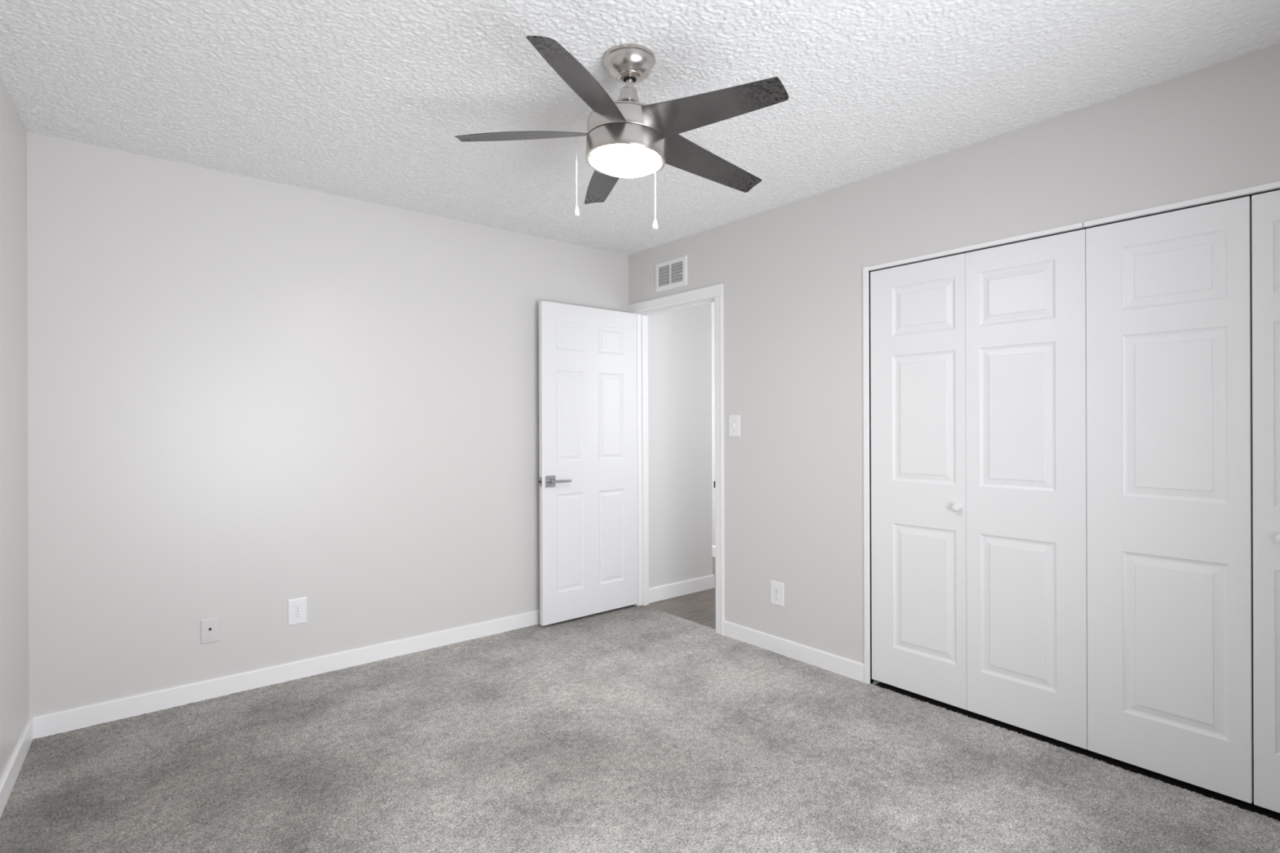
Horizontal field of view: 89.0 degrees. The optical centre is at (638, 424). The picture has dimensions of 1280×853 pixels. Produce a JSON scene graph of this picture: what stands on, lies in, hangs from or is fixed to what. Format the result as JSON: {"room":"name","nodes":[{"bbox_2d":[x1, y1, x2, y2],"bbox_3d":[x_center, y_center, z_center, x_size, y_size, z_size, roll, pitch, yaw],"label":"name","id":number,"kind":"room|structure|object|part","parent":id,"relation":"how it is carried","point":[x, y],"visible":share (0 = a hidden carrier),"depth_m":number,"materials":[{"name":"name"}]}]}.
{"room":"empty bedroom","nodes":[
{"label":"empty bedroom","id":0,"kind":"room"},
{"bbox_2d":[0,74,29,780],"bbox_3d":[-1.283,0.064,0.934,0.100,2.490,4.286,0,0,-36],"label":"wall","id":1,"kind":"structure","parent":0,"point":[14,491],"depth_m":2.35,"materials":[{"name":"white paint"}]},
{"bbox_2d":[0,716,32,817],"bbox_3d":[-1.235,1.218,0.969,0.013,0.090,4.079,0,0,-36],"label":"baseboard","id":2,"kind":"structure","parent":1,"relation":"attached to","point":[9,777],"depth_m":2.31,"materials":[{"name":"white paint"}]},
{"bbox_2d":[26,130,628,717],"bbox_3d":[-1.341,0.064,3.588,3.387,2.490,0.100,0,0,-39],"label":"wall","id":3,"kind":"structure","parent":0,"point":[247,397],"depth_m":3.14,"materials":[{"name":"white paint"}]},
{"bbox_2d":[200,617,219,644],"bbox_3d":[-1.972,0.951,2.997,0.072,0.112,0.008,0,0,-39],"label":"cable plate","id":4,"kind":"object","parent":3,"relation":"attached to","point":[210,628],"visible":1,"depth_m":3.00,"materials":[{"name":"white plastic"}]},
{"bbox_2d":[32,609,539,739],"bbox_3d":[-1.245,1.218,3.590,3.071,0.090,0.013,0,0,-39],"label":"baseboard","id":5,"kind":"structure","parent":3,"relation":"attached to","point":[71,719],"depth_m":3.11,"materials":[{"name":"white paint"}]},
{"bbox_2d":[287,596,306,625],"bbox_3d":[-1.690,0.928,3.228,0.086,0.128,0.009,0,0,-39],"label":"power outlet","id":6,"kind":"object","parent":3,"relation":"attached to","point":[296,607],"visible":1,"depth_m":3.22,"materials":[{"name":"white plastic"}]},
{"bbox_2d":[293,604,301,609],"bbox_3d":[-1.688,0.908,3.226,0.033,0.024,0.003,0,0,-39],"label":"receptacle","id":7,"kind":"object","parent":6,"relation":"attached to","point":[295,606],"depth_m":3.22,"materials":[{"name":"grey plastic"}]},
{"bbox_2d":[293,612,301,617],"bbox_3d":[-1.688,0.947,3.226,0.033,0.024,0.003,0,0,-39],"label":"receptacle","id":8,"kind":"object","parent":6,"relation":"attached to","point":[296,615],"depth_m":3.22,"materials":[{"name":"grey plastic"}]},
{"bbox_2d":[0,556,1279,852],"bbox_3d":[-0.290,1.283,3.447,5.047,0.064,6.702,0,0,-39],"label":"floor","id":9,"kind":"structure","parent":0,"point":[628,729],"depth_m":2.36,"materials":[{"name":"carpet"}]},
{"bbox_2d":[0,0,1279,255],"bbox_3d":[-0.095,-1.183,1.917,3.418,0.005,4.079,0,0,-39],"label":"ceiling","id":10,"kind":"structure","parent":0,"point":[368,100],"depth_m":2.24,"materials":[{"name":"white paint"}]},
{"bbox_2d":[454,35,788,229],"bbox_3d":[-0.007,-0.908,2.101,1.050,0.556,1.064,0,0,-39],"label":"ceiling fan","id":11,"kind":"object","parent":10,"relation":"hanging from","point":[627,137],"visible":1,"depth_m":2.01,"materials":[{"name":"silver metal"}]},
{"bbox_3d":[-0.367,-0.941,2.116,0.451,0.050,0.116,0,0,0],"label":"blade","id":12,"kind":"part","parent":11,"relation":"part of","materials":[{"name":"grey wood"}]},
{"bbox_3d":[-0.201,-0.814,2.107,0.004,0.218,0.003,0,0,-39],"label":"pull chain","id":13,"kind":"part","parent":11,"relation":"part of","materials":[{"name":"white metal"}]},
{"bbox_3d":[-0.156,-0.944,1.792,0.113,0.059,0.451,0,0,19],"label":"blade","id":14,"kind":"part","parent":11,"relation":"part of","materials":[{"name":"grey wood"}]},
{"bbox_3d":[-0.125,-0.921,2.418,0.117,0.074,0.447,0,0,-18],"label":"blade","id":15,"kind":"part","parent":11,"relation":"part of","materials":[{"name":"grey wood"}]},
{"bbox_3d":[0.054,-0.779,2.107,0.004,0.235,0.003,0,0,-39],"label":"pull chain","id":16,"kind":"part","parent":11,"relation":"part of","materials":[{"name":"white metal"}]},
{"bbox_3d":[0.239,-0.911,2.280,0.444,0.098,0.114,0,0,-35],"label":"blade","id":17,"kind":"part","parent":11,"relation":"part of","materials":[{"name":"grey wood"}]},
{"bbox_3d":[0.219,-0.927,1.891,0.447,0.082,0.112,0,0,37],"label":"blade","id":18,"kind":"part","parent":11,"relation":"part of","materials":[{"name":"grey wood"}]},
{"bbox_2d":[648,302,712,588],"bbox_3d":[0.250,0.058,4.857,0.683,2.490,0.160,0,0,-39],"label":"wall","id":19,"kind":"structure","parent":0,"point":[680,340],"depth_m":4.80,"materials":[{"name":"white paint"}]},
{"bbox_2d":[648,546,715,603],"bbox_3d":[0.270,1.211,5.528,1.536,0.100,4.200,0,0,-39],"label":"baseboard","id":20,"kind":"structure","parent":19,"relation":"attached to","point":[697,584],"depth_m":4.79,"materials":[{"name":"white paint"}]},
{"bbox_2d":[711,302,715,546],"bbox_3d":[0.935,0.055,6.013,0.115,2.490,4.300,0,0,-39],"label":"wall","id":21,"kind":"structure","parent":0,"point":[713,304],"depth_m":6.20,"materials":[{"name":"white paint"}]},
{"bbox_2d":[628,44,1279,821],"bbox_3d":[1.478,0.053,3.205,0.690,2.490,4.073,0,0,-39],"label":"wall","id":22,"kind":"structure","parent":0,"point":[790,274],"depth_m":3.23,"materials":[{"name":"white paint"}]},
{"bbox_2d":[655,254,687,292],"bbox_3d":[0.205,-0.972,4.221,0.018,0.189,0.302,0,0,-39],"label":"air vent","id":23,"kind":"object","parent":22,"relation":"in","point":[671,273],"visible":1,"depth_m":4.21,"materials":[{"name":"white plastic"}]},
{"bbox_2d":[626,284,724,635],"bbox_3d":[0.252,0.214,4.247,0.114,2.093,0.903,0,0,-39],"label":"trim","id":24,"kind":"structure","parent":22,"relation":"attached to","point":[716,291],"depth_m":4.18,"materials":[{"name":"white paint"}]},
{"bbox_2d":[538,300,637,626],"bbox_3d":[-0.312,0.240,4.257,0.784,1.998,0.149,0,0,-40],"label":"door","id":25,"kind":"structure","parent":24,"relation":"attached to","point":[588,396],"depth_m":4.22,"materials":[{"name":"white paint"}]},
{"bbox_3d":[-0.603,0.355,4.012,0.002,0.058,0.025,0,0,-40],"label":"latch plate","id":26,"kind":"part","parent":25,"relation":"part of","materials":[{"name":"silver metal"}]},
{"bbox_3d":[-0.546,0.355,4.032,0.070,0.070,0.008,0,0,-40],"label":"handle plate","id":27,"kind":"part","parent":25,"relation":"part of","materials":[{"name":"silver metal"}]},
{"bbox_3d":[-0.485,0.355,4.045,0.134,0.023,0.049,0,0,-40],"label":"lever","id":28,"kind":"part","parent":25,"relation":"part of","materials":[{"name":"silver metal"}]},
{"bbox_3d":[0.308,0.219,4.260,0.012,2.084,0.833,0,0,-39],"label":"hall casing","id":29,"kind":"part","parent":24,"relation":"part of","materials":[{"name":"white paint"}]},
{"bbox_3d":[0.210,-0.799,4.216,0.018,0.066,0.903,0,0,-39],"label":"head casing","id":30,"kind":"part","parent":24,"relation":"part of","materials":[{"name":"white paint"}]},
{"bbox_3d":[0.480,0.245,3.893,0.018,2.023,0.066,0,0,-39],"label":"casing","id":31,"kind":"part","parent":24,"relation":"part of","materials":[{"name":"white paint"}]},
{"bbox_2d":[728,414,740,436],"bbox_3d":[0.554,0.010,3.800,0.020,0.126,0.086,0,0,-39],"label":"light switch","id":32,"kind":"object","parent":22,"relation":"attached to","point":[734,420],"visible":1,"depth_m":3.80,"materials":[{"name":"white plastic"}]},
{"bbox_2d":[770,580,783,607],"bbox_3d":[0.757,0.928,3.566,0.009,0.130,0.090,0,0,-39],"label":"power outlet","id":33,"kind":"object","parent":22,"relation":"attached to","point":[776,588],"visible":1,"depth_m":3.56,"materials":[{"name":"white plastic"}]},
{"bbox_2d":[773,587,778,592],"bbox_3d":[0.755,0.909,3.564,0.003,0.024,0.033,0,0,-39],"label":"receptacle","id":34,"kind":"object","parent":33,"relation":"attached to","point":[775,589],"depth_m":3.56,"materials":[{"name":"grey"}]},
{"bbox_2d":[773,594,778,599],"bbox_3d":[0.755,0.948,3.564,0.003,0.024,0.033,0,0,-39],"label":"receptacle","id":35,"kind":"object","parent":33,"relation":"attached to","point":[775,596],"depth_m":3.57,"materials":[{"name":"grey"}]},
{"bbox_2d":[723,620,864,682],"bbox_3d":[0.800,1.210,3.512,0.013,0.090,0.924,0,0,-39],"label":"baseboard","id":36,"kind":"structure","parent":22,"relation":"attached to","point":[848,668],"depth_m":3.45,"materials":[{"name":"white paint"}]},
{"bbox_2d":[870,229,1087,749],"bbox_3d":[1.400,0.247,2.792,0.064,1.960,0.889,0,0,-39],"label":"door","id":37,"kind":"structure","parent":22,"relation":"in","point":[979,566],"depth_m":2.74,"materials":[{"name":"white paint"}]},
{"bbox_3d":[1.369,0.361,2.807,0.034,0.034,0.034,0,0,-39],"label":"knob","id":38,"kind":"part","parent":37,"relation":"part of","materials":[{"name":"white"}]},
{"bbox_2d":[862,181,1279,684],"bbox_3d":[1.690,0.246,2.453,0.039,2.012,1.843,0,0,-39],"label":"trim","id":39,"kind":"structure","parent":22,"relation":"attached to","point":[1274,186],"depth_m":3.11,"materials":[{"name":"white paint"}]},
{"bbox_2d":[1085,190,1279,813],"bbox_3d":[1.970,0.245,2.099,0.064,1.960,0.904,0,0,-39],"label":"door","id":40,"kind":"structure","parent":22,"relation":"in","point":[1175,464],"depth_m":2.23,"materials":[{"name":"white paint"}]},
{"bbox_3d":[2.008,0.358,2.030,0.034,0.034,0.034,0,0,-39],"label":"knob","id":41,"kind":"part","parent":40,"relation":"part of","materials":[{"name":"white"}]}
]}

